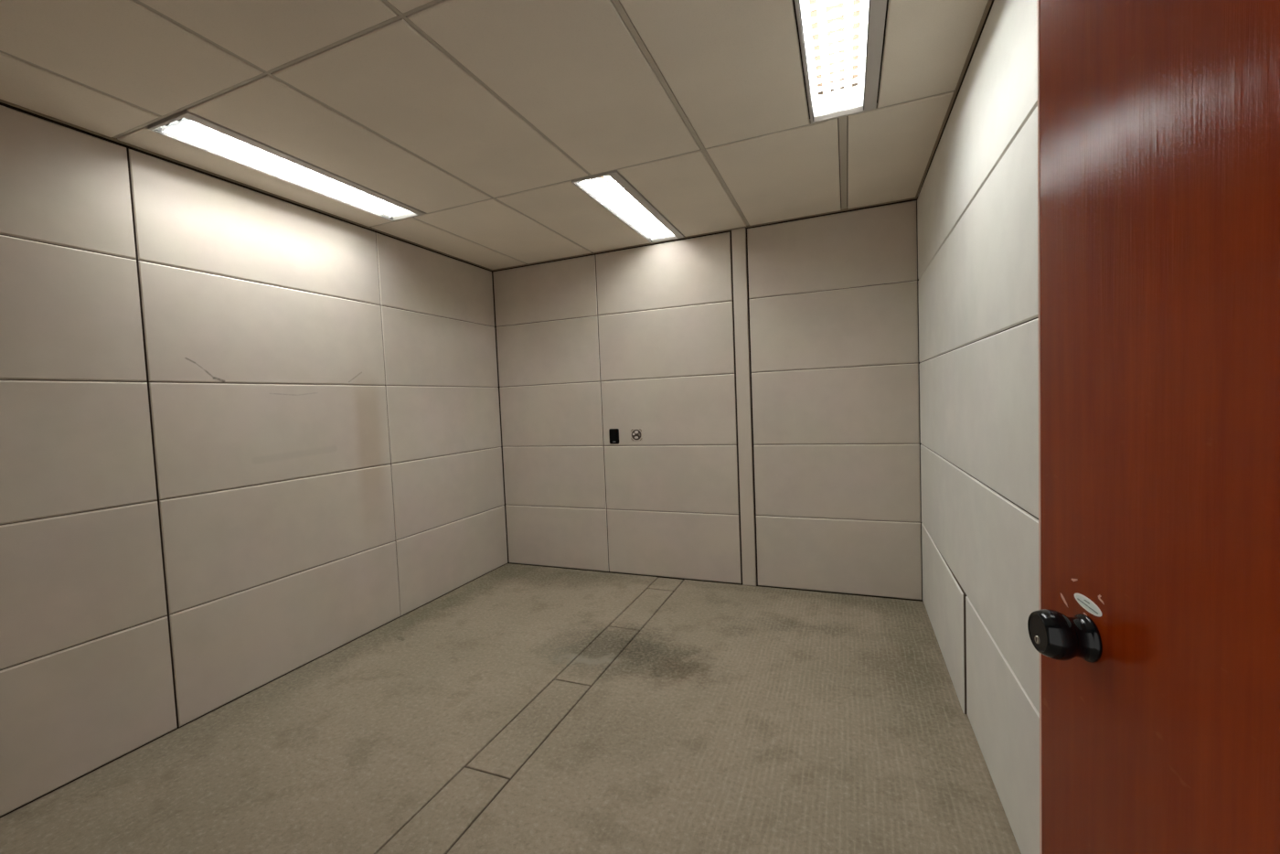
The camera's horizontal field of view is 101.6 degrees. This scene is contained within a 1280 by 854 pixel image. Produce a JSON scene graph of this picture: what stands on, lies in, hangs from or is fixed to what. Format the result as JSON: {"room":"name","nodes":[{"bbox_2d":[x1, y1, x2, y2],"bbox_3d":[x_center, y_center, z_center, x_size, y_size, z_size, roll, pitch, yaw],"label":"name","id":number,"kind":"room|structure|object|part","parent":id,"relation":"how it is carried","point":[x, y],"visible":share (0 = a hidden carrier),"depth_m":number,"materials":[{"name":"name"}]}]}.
{"room":"empty office room","nodes":[
{"label":"empty office room","id":0,"kind":"room"},
{"bbox_2d":[0,102,507,817],"bbox_3d":[-2.002,0.044,2.889,0.140,2.800,4.040,-1,3,22],"label":"wall","id":1,"kind":"structure","parent":0,"point":[247,434],"depth_m":2.47,"materials":[{"name":"brown fabric"}]},
{"bbox_3d":[-2.448,-0.927,1.664,0.023,0.475,1.291,-1,3,22],"label":"fabric panel","id":2,"kind":"part","parent":1,"relation":"part of","materials":[{"name":"beige fabric"}]},
{"bbox_3d":[-2.427,-0.424,1.688,0.023,0.528,1.291,-1,3,22],"label":"fabric panel","id":3,"kind":"part","parent":1,"relation":"part of","materials":[{"name":"beige fabric"}]},
{"bbox_3d":[-2.405,0.104,1.715,0.023,0.525,1.291,-1,3,22],"label":"fabric panel","id":4,"kind":"part","parent":1,"relation":"part of","materials":[{"name":"beige fabric"}]},
{"bbox_3d":[-2.384,0.628,1.741,0.023,0.520,1.291,-1,3,22],"label":"fabric panel","id":5,"kind":"part","parent":1,"relation":"part of","materials":[{"name":"beige fabric"}]},
{"bbox_3d":[-2.362,1.151,1.766,0.023,0.522,1.291,-1,3,22],"label":"fabric panel","id":6,"kind":"part","parent":1,"relation":"part of","materials":[{"name":"beige fabric"}]},
{"bbox_3d":[-1.973,-1.006,2.859,0.023,0.475,1.272,-1,3,22],"label":"fabric panel","id":7,"kind":"part","parent":1,"relation":"part of","materials":[{"name":"beige fabric"}]},
{"bbox_3d":[-1.952,-0.503,2.884,0.023,0.528,1.272,-1,3,22],"label":"fabric panel","id":8,"kind":"part","parent":1,"relation":"part of","materials":[{"name":"beige fabric"}]},
{"bbox_3d":[-1.931,0.025,2.910,0.023,0.525,1.272,-1,3,22],"label":"fabric panel","id":9,"kind":"part","parent":1,"relation":"part of","materials":[{"name":"beige fabric"}]},
{"bbox_3d":[-1.909,0.549,2.936,0.023,0.520,1.272,-1,3,22],"label":"fabric panel","id":10,"kind":"part","parent":1,"relation":"part of","materials":[{"name":"beige fabric"}]},
{"bbox_3d":[-1.888,1.072,2.962,0.023,0.522,1.272,-1,3,22],"label":"fabric panel","id":11,"kind":"part","parent":1,"relation":"part of","materials":[{"name":"beige fabric"}]},
{"bbox_3d":[-1.515,-1.082,4.014,0.023,0.475,1.205,-1,3,22],"label":"fabric panel","id":12,"kind":"part","parent":1,"relation":"part of","materials":[{"name":"beige fabric"}]},
{"bbox_3d":[-1.494,-0.579,4.039,0.023,0.528,1.205,-1,3,22],"label":"fabric panel","id":13,"kind":"part","parent":1,"relation":"part of","materials":[{"name":"beige fabric"}]},
{"bbox_3d":[-1.472,-0.051,4.065,0.023,0.525,1.205,-1,3,22],"label":"fabric panel","id":14,"kind":"part","parent":1,"relation":"part of","materials":[{"name":"beige fabric"}]},
{"bbox_3d":[-1.451,0.473,4.091,0.023,0.520,1.205,-1,3,22],"label":"fabric panel","id":15,"kind":"part","parent":1,"relation":"part of","materials":[{"name":"beige fabric"}]},
{"bbox_3d":[-1.430,0.996,4.117,0.023,0.522,1.205,-1,3,22],"label":"fabric panel","id":16,"kind":"part","parent":1,"relation":"part of","materials":[{"name":"beige fabric"}]},
{"bbox_2d":[0,0,991,270],"bbox_3d":[-0.402,-1.384,2.144,3.720,0.206,4.070,-1,3,22],"label":"ceiling","id":17,"kind":"structure","parent":0,"point":[480,118],"depth_m":2.04,"materials":[{"name":"brown"}]},
{"bbox_2d":[147,108,426,221],"bbox_3d":[-1.667,-1.319,2.662,0.268,0.116,1.242,-1,3,22],"label":"ceiling light","id":18,"kind":"object","parent":17,"relation":"attached to","point":[185,126],"visible":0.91,"depth_m":2.51,"materials":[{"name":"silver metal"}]},
{"bbox_3d":[-1.896,-1.249,2.134,0.198,0.032,0.002,-1,3,22],"label":"louver blade","id":19,"kind":"part","parent":18,"relation":"part of","materials":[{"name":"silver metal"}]},
{"bbox_3d":[-1.874,-1.253,2.191,0.198,0.032,0.002,-1,3,22],"label":"louver blade","id":20,"kind":"part","parent":18,"relation":"part of","materials":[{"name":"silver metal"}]},
{"bbox_3d":[-1.851,-1.256,2.247,0.198,0.032,0.002,-1,3,22],"label":"louver blade","id":21,"kind":"part","parent":18,"relation":"part of","materials":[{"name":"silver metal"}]},
{"bbox_3d":[-1.829,-1.260,2.304,0.198,0.032,0.002,-1,3,22],"label":"louver blade","id":22,"kind":"part","parent":18,"relation":"part of","materials":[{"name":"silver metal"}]},
{"bbox_3d":[-1.806,-1.264,2.360,0.198,0.032,0.002,-1,3,22],"label":"louver blade","id":23,"kind":"part","parent":18,"relation":"part of","materials":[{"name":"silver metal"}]},
{"bbox_3d":[-1.784,-1.268,2.417,0.198,0.032,0.002,-1,3,22],"label":"louver blade","id":24,"kind":"part","parent":18,"relation":"part of","materials":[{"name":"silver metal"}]},
{"bbox_3d":[-1.762,-1.271,2.474,0.198,0.032,0.002,-1,3,22],"label":"louver blade","id":25,"kind":"part","parent":18,"relation":"part of","materials":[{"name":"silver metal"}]},
{"bbox_3d":[-1.739,-1.275,2.530,0.198,0.032,0.002,-1,3,22],"label":"louver blade","id":26,"kind":"part","parent":18,"relation":"part of","materials":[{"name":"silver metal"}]},
{"bbox_3d":[-1.716,-1.279,2.587,0.198,0.032,0.002,-1,3,22],"label":"louver blade","id":27,"kind":"part","parent":18,"relation":"part of","materials":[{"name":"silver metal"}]},
{"bbox_3d":[-1.694,-1.282,2.643,0.198,0.032,0.002,-1,3,22],"label":"louver blade","id":28,"kind":"part","parent":18,"relation":"part of","materials":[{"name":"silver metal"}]},
{"bbox_3d":[-1.672,-1.286,2.700,0.198,0.032,0.002,-1,3,22],"label":"louver blade","id":29,"kind":"part","parent":18,"relation":"part of","materials":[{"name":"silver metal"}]},
{"bbox_3d":[-1.649,-1.290,2.756,0.198,0.032,0.002,-1,3,22],"label":"louver blade","id":30,"kind":"part","parent":18,"relation":"part of","materials":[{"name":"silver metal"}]},
{"bbox_3d":[-1.627,-1.294,2.813,0.198,0.032,0.002,-1,3,22],"label":"louver blade","id":31,"kind":"part","parent":18,"relation":"part of","materials":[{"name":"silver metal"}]},
{"bbox_3d":[-1.604,-1.297,2.870,0.198,0.032,0.002,-1,3,22],"label":"louver blade","id":32,"kind":"part","parent":18,"relation":"part of","materials":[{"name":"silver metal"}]},
{"bbox_3d":[-1.582,-1.301,2.926,0.198,0.032,0.002,-1,3,22],"label":"louver blade","id":33,"kind":"part","parent":18,"relation":"part of","materials":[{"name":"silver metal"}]},
{"bbox_3d":[-1.559,-1.305,2.983,0.198,0.032,0.002,-1,3,22],"label":"louver blade","id":34,"kind":"part","parent":18,"relation":"part of","materials":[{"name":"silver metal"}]},
{"bbox_3d":[-1.537,-1.308,3.039,0.198,0.032,0.002,-1,3,22],"label":"louver blade","id":35,"kind":"part","parent":18,"relation":"part of","materials":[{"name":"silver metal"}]},
{"bbox_3d":[-1.514,-1.312,3.096,0.198,0.032,0.002,-1,3,22],"label":"louver blade","id":36,"kind":"part","parent":18,"relation":"part of","materials":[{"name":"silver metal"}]},
{"bbox_3d":[-1.492,-1.316,3.153,0.198,0.032,0.002,-1,3,22],"label":"louver blade","id":37,"kind":"part","parent":18,"relation":"part of","materials":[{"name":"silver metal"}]},
{"bbox_3d":[-1.469,-1.320,3.209,0.198,0.032,0.002,-1,3,22],"label":"louver blade","id":38,"kind":"part","parent":18,"relation":"part of","materials":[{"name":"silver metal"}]},
{"bbox_2d":[571,170,684,243],"bbox_3d":[-0.023,-1.434,3.373,0.268,0.116,1.245,-1,3,22],"label":"ceiling light","id":39,"kind":"object","parent":17,"relation":"attached to","point":[593,186],"visible":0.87,"depth_m":3.26,"materials":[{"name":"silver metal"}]},
{"bbox_3d":[-0.231,-1.368,2.900,0.198,0.032,0.002,-1,3,22],"label":"louver blade","id":40,"kind":"part","parent":39,"relation":"part of","materials":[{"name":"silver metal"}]},
{"bbox_3d":[-0.208,-1.371,2.957,0.198,0.032,0.002,-1,3,22],"label":"louver blade","id":41,"kind":"part","parent":39,"relation":"part of","materials":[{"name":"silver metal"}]},
{"bbox_3d":[-0.186,-1.375,3.013,0.198,0.032,0.002,-1,3,22],"label":"louver blade","id":42,"kind":"part","parent":39,"relation":"part of","materials":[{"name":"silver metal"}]},
{"bbox_3d":[-0.163,-1.379,3.070,0.198,0.032,0.002,-1,3,22],"label":"louver blade","id":43,"kind":"part","parent":39,"relation":"part of","materials":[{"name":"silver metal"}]},
{"bbox_3d":[-0.141,-1.383,3.127,0.198,0.032,0.002,-1,3,22],"label":"louver blade","id":44,"kind":"part","parent":39,"relation":"part of","materials":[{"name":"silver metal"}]},
{"bbox_3d":[-0.118,-1.386,3.183,0.198,0.032,0.002,-1,3,22],"label":"louver blade","id":45,"kind":"part","parent":39,"relation":"part of","materials":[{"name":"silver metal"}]},
{"bbox_3d":[-0.096,-1.390,3.240,0.198,0.032,0.002,-1,3,22],"label":"louver blade","id":46,"kind":"part","parent":39,"relation":"part of","materials":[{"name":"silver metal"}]},
{"bbox_3d":[-0.073,-1.394,3.297,0.198,0.032,0.002,-1,3,22],"label":"louver blade","id":47,"kind":"part","parent":39,"relation":"part of","materials":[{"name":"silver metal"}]},
{"bbox_3d":[-0.051,-1.397,3.354,0.198,0.032,0.002,-1,3,22],"label":"louver blade","id":48,"kind":"part","parent":39,"relation":"part of","materials":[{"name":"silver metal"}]},
{"bbox_3d":[-0.028,-1.401,3.410,0.198,0.032,0.002,-1,3,22],"label":"louver blade","id":49,"kind":"part","parent":39,"relation":"part of","materials":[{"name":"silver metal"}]},
{"bbox_3d":[-0.005,-1.405,3.467,0.198,0.032,0.002,-1,3,22],"label":"louver blade","id":50,"kind":"part","parent":39,"relation":"part of","materials":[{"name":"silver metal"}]},
{"bbox_3d":[0.017,-1.409,3.524,0.198,0.032,0.002,-1,3,22],"label":"louver blade","id":51,"kind":"part","parent":39,"relation":"part of","materials":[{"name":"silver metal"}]},
{"bbox_3d":[0.040,-1.412,3.581,0.198,0.032,0.002,-1,3,22],"label":"louver blade","id":52,"kind":"part","parent":39,"relation":"part of","materials":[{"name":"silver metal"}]},
{"bbox_3d":[0.062,-1.416,3.637,0.198,0.032,0.002,-1,3,22],"label":"louver blade","id":53,"kind":"part","parent":39,"relation":"part of","materials":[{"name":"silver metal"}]},
{"bbox_3d":[0.085,-1.420,3.694,0.198,0.032,0.002,-1,3,22],"label":"louver blade","id":54,"kind":"part","parent":39,"relation":"part of","materials":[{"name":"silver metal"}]},
{"bbox_3d":[0.107,-1.424,3.751,0.198,0.032,0.002,-1,3,22],"label":"louver blade","id":55,"kind":"part","parent":39,"relation":"part of","materials":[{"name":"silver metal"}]},
{"bbox_3d":[0.130,-1.427,3.808,0.198,0.032,0.002,-1,3,22],"label":"louver blade","id":56,"kind":"part","parent":39,"relation":"part of","materials":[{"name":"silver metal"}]},
{"bbox_3d":[0.152,-1.431,3.864,0.198,0.032,0.002,-1,3,22],"label":"louver blade","id":57,"kind":"part","parent":39,"relation":"part of","materials":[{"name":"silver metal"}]},
{"bbox_3d":[0.175,-1.435,3.921,0.198,0.032,0.002,-1,3,22],"label":"louver blade","id":58,"kind":"part","parent":39,"relation":"part of","materials":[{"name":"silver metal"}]},
{"bbox_2d":[794,0,886,124],"bbox_3d":[0.667,-1.393,1.730,0.268,0.116,1.242,-1,3,22],"label":"ceiling light","id":59,"kind":"object","parent":17,"relation":"attached to","point":[861,98],"visible":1,"depth_m":1.92,"materials":[{"name":"silver metal"}]},
{"bbox_3d":[0.618,-1.353,1.655,0.198,0.032,0.002,-1,3,22],"label":"louver blade","id":60,"kind":"part","parent":59,"relation":"part of","materials":[{"name":"silver metal"}]},
{"bbox_3d":[0.640,-1.357,1.712,0.198,0.032,0.002,-1,3,22],"label":"louver blade","id":61,"kind":"part","parent":59,"relation":"part of","materials":[{"name":"silver metal"}]},
{"bbox_3d":[0.662,-1.361,1.768,0.198,0.032,0.002,-1,3,22],"label":"louver blade","id":62,"kind":"part","parent":59,"relation":"part of","materials":[{"name":"silver metal"}]},
{"bbox_3d":[0.707,-1.368,1.882,0.198,0.032,0.002,-1,3,22],"label":"louver blade","id":63,"kind":"part","parent":59,"relation":"part of","materials":[{"name":"silver metal"}]},
{"bbox_3d":[0.685,-1.364,1.825,0.198,0.032,0.002,-1,3,22],"label":"louver blade","id":64,"kind":"part","parent":59,"relation":"part of","materials":[{"name":"silver metal"}]},
{"bbox_3d":[0.775,-1.379,2.051,0.198,0.032,0.002,-1,3,22],"label":"louver blade","id":65,"kind":"part","parent":59,"relation":"part of","materials":[{"name":"silver metal"}]},
{"bbox_3d":[0.752,-1.375,1.995,0.198,0.032,0.002,-1,3,22],"label":"louver blade","id":66,"kind":"part","parent":59,"relation":"part of","materials":[{"name":"silver metal"}]},
{"bbox_3d":[0.730,-1.372,1.938,0.198,0.032,0.002,-1,3,22],"label":"louver blade","id":67,"kind":"part","parent":59,"relation":"part of","materials":[{"name":"silver metal"}]},
{"bbox_3d":[0.842,-1.390,2.221,0.198,0.032,0.002,-1,3,22],"label":"louver blade","id":68,"kind":"part","parent":59,"relation":"part of","materials":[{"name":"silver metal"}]},
{"bbox_3d":[0.820,-1.387,2.165,0.198,0.032,0.002,-1,3,22],"label":"louver blade","id":69,"kind":"part","parent":59,"relation":"part of","materials":[{"name":"silver metal"}]},
{"bbox_3d":[0.797,-1.383,2.108,0.198,0.032,0.002,-1,3,22],"label":"louver blade","id":70,"kind":"part","parent":59,"relation":"part of","materials":[{"name":"silver metal"}]},
{"bbox_3d":[0.865,-1.394,2.278,0.198,0.032,0.002,-1,3,22],"label":"louver blade","id":71,"kind":"part","parent":59,"relation":"part of","materials":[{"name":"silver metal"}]},
{"bbox_2d":[0,563,1021,853],"bbox_3d":[-0.413,1.387,1.980,3.670,0.120,4.720,-1,3,22],"label":"floor","id":72,"kind":"structure","parent":0,"point":[519,709],"depth_m":2.16,"materials":[{"name":"brown"}]},
{"bbox_2d":[491,192,923,601],"bbox_3d":[0.330,-0.120,4.065,3.569,2.820,0.120,-1,3,22],"label":"wall","id":73,"kind":"structure","parent":0,"point":[643,336],"depth_m":3.89,"materials":[{"name":"brown fabric"}]},
{"bbox_3d":[-0.812,-1.135,4.400,0.990,0.485,0.023,-1,3,22],"label":"fabric panel","id":74,"kind":"part","parent":73,"relation":"part of","materials":[{"name":"beige fabric"}]},
{"bbox_3d":[-0.792,-0.627,4.425,0.990,0.528,0.023,-1,3,22],"label":"fabric panel","id":75,"kind":"part","parent":73,"relation":"part of","materials":[{"name":"beige fabric"}]},
{"bbox_3d":[-0.770,-0.099,4.451,0.990,0.525,0.023,-1,3,22],"label":"fabric panel","id":76,"kind":"part","parent":73,"relation":"part of","materials":[{"name":"beige fabric"}]},
{"bbox_3d":[-0.749,0.426,4.477,0.990,0.520,0.023,-1,3,22],"label":"fabric panel","id":77,"kind":"part","parent":73,"relation":"part of","materials":[{"name":"beige fabric"}]},
{"bbox_3d":[-0.727,0.949,4.503,0.990,0.523,0.023,-1,3,22],"label":"fabric panel","id":78,"kind":"part","parent":73,"relation":"part of","materials":[{"name":"beige fabric"}]},
{"bbox_2d":[608,428,618,443],"bbox_3d":[-0.210,0.075,4.221,0.084,0.121,0.011,-1,3,22],"label":"wall switch","id":79,"kind":"object","parent":73,"relation":"attached to","point":[613,433],"visible":1,"depth_m":4.22,"materials":[{"name":"black plastic"}]},
{"bbox_2d":[630,428,642,440],"bbox_3d":[-0.028,0.062,4.149,0.098,0.100,0.009,-1,3,22],"label":"wall socket","id":80,"kind":"object","parent":73,"relation":"attached to","point":[636,434],"visible":1,"depth_m":4.15,"materials":[{"name":"beige plastic"}]},
{"bbox_3d":[0.159,-1.161,4.012,1.091,0.496,0.023,-1,3,22],"label":"fabric panel","id":81,"kind":"part","parent":73,"relation":"part of","materials":[{"name":"beige fabric"}]},
{"bbox_3d":[0.180,-0.647,4.037,1.091,0.528,0.023,-1,3,22],"label":"fabric panel","id":82,"kind":"part","parent":73,"relation":"part of","materials":[{"name":"beige fabric"}]},
{"bbox_3d":[0.202,-0.119,4.064,1.091,0.525,0.023,-1,3,22],"label":"fabric panel","id":83,"kind":"part","parent":73,"relation":"part of","materials":[{"name":"beige fabric"}]},
{"bbox_3d":[0.224,0.405,4.090,1.091,0.520,0.023,-1,3,22],"label":"fabric panel","id":84,"kind":"part","parent":73,"relation":"part of","materials":[{"name":"beige fabric"}]},
{"bbox_3d":[0.245,0.928,4.115,1.091,0.523,0.023,-1,3,22],"label":"fabric panel","id":85,"kind":"part","parent":73,"relation":"part of","materials":[{"name":"beige fabric"}]},
{"bbox_2d":[731,227,756,586],"bbox_3d":[0.766,-0.124,3.837,0.098,2.616,0.027,-1,3,22],"label":"trim","id":86,"kind":"structure","parent":73,"relation":"attached to","point":[738,236],"depth_m":3.82,"materials":[{"name":"beige paint"}]},
{"bbox_3d":[1.283,-1.191,3.564,1.080,0.507,0.023,-1,3,22],"label":"fabric panel","id":87,"kind":"part","parent":73,"relation":"part of","materials":[{"name":"beige fabric"}]},
{"bbox_3d":[1.304,-0.671,3.590,1.080,0.528,0.023,-1,3,22],"label":"fabric panel","id":88,"kind":"part","parent":73,"relation":"part of","materials":[{"name":"beige fabric"}]},
{"bbox_3d":[1.326,-0.143,3.616,1.080,0.525,0.023,-1,3,22],"label":"fabric panel","id":89,"kind":"part","parent":73,"relation":"part of","materials":[{"name":"beige fabric"}]},
{"bbox_3d":[1.348,0.381,3.642,1.080,0.520,0.023,-1,3,22],"label":"fabric panel","id":90,"kind":"part","parent":73,"relation":"part of","materials":[{"name":"beige fabric"}]},
{"bbox_3d":[1.369,0.904,3.668,1.080,0.523,0.023,-1,3,22],"label":"fabric panel","id":91,"kind":"part","parent":73,"relation":"part of","materials":[{"name":"beige fabric"}]},
{"bbox_2d":[917,0,1039,853],"bbox_3d":[1.215,-0.034,1.605,0.250,2.820,4.047,-1,3,19],"label":"wall","id":92,"kind":"structure","parent":0,"point":[977,199],"depth_m":1.79,"materials":[{"name":"brown"}]},
{"bbox_3d":[1.574,-1.164,2.781,0.023,0.508,1.211,-1,3,21],"label":"fabric panel","id":93,"kind":"part","parent":92,"relation":"part of","materials":[{"name":"white fabric"}]},
{"bbox_3d":[1.595,-0.644,2.807,0.023,0.528,1.211,-1,3,21],"label":"fabric panel","id":94,"kind":"part","parent":92,"relation":"part of","materials":[{"name":"white fabric"}]},
{"bbox_3d":[1.617,-0.117,2.833,0.023,0.525,1.211,-1,3,21],"label":"fabric panel","id":95,"kind":"part","parent":92,"relation":"part of","materials":[{"name":"white fabric"}]},
{"bbox_3d":[1.638,0.408,2.859,0.023,0.520,1.211,-1,3,21],"label":"fabric panel","id":96,"kind":"part","parent":92,"relation":"part of","materials":[{"name":"white fabric"}]},
{"bbox_3d":[1.635,0.932,2.839,0.023,0.527,1.314,-1,3,22],"label":"fabric panel","id":97,"kind":"part","parent":92,"relation":"part of","materials":[{"name":"white fabric"}]},
{"bbox_3d":[1.129,-1.089,1.634,0.023,0.508,1.255,-1,3,21],"label":"fabric panel","id":98,"kind":"part","parent":92,"relation":"part of","materials":[{"name":"white fabric"}]},
{"bbox_3d":[1.150,-0.570,1.659,0.023,0.528,1.255,-1,3,21],"label":"fabric panel","id":99,"kind":"part","parent":92,"relation":"part of","materials":[{"name":"white fabric"}]},
{"bbox_3d":[1.172,-0.041,1.686,0.023,0.525,1.255,-1,3,21],"label":"fabric panel","id":100,"kind":"part","parent":92,"relation":"part of","materials":[{"name":"white fabric"}]},
{"bbox_3d":[1.193,0.483,1.712,0.023,0.520,1.255,-1,3,21],"label":"fabric panel","id":101,"kind":"part","parent":92,"relation":"part of","materials":[{"name":"white fabric"}]},
{"bbox_3d":[1.177,1.012,1.640,0.023,0.523,1.245,-1,3,21],"label":"fabric panel","id":102,"kind":"part","parent":92,"relation":"part of","materials":[{"name":"white fabric"}]},
{"bbox_3d":[-1.020,0.120,0.391,3.570,2.624,0.120,-1,3,22],"label":"wall","id":103,"kind":"structure","parent":0,"visible":0},
{"bbox_2d":[1027,0,1279,853],"bbox_3d":[0.608,0.264,0.411,0.158,2.177,1.073,-2,3,13],"label":"door","id":104,"kind":"structure","parent":103,"relation":"in","point":[1155,631],"depth_m":0.65,"materials":[{"name":"red wood"}]},
{"bbox_3d":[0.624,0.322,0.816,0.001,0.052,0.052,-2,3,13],"label":"knob","id":105,"kind":"part","parent":104,"relation":"part of","materials":[{"name":"black metal"}]},
{"bbox_3d":[0.656,0.323,0.810,0.077,0.075,0.078,-1,3,22],"label":"knob","id":106,"kind":"part","parent":104,"relation":"part of","materials":[{"name":"black"}]}
]}

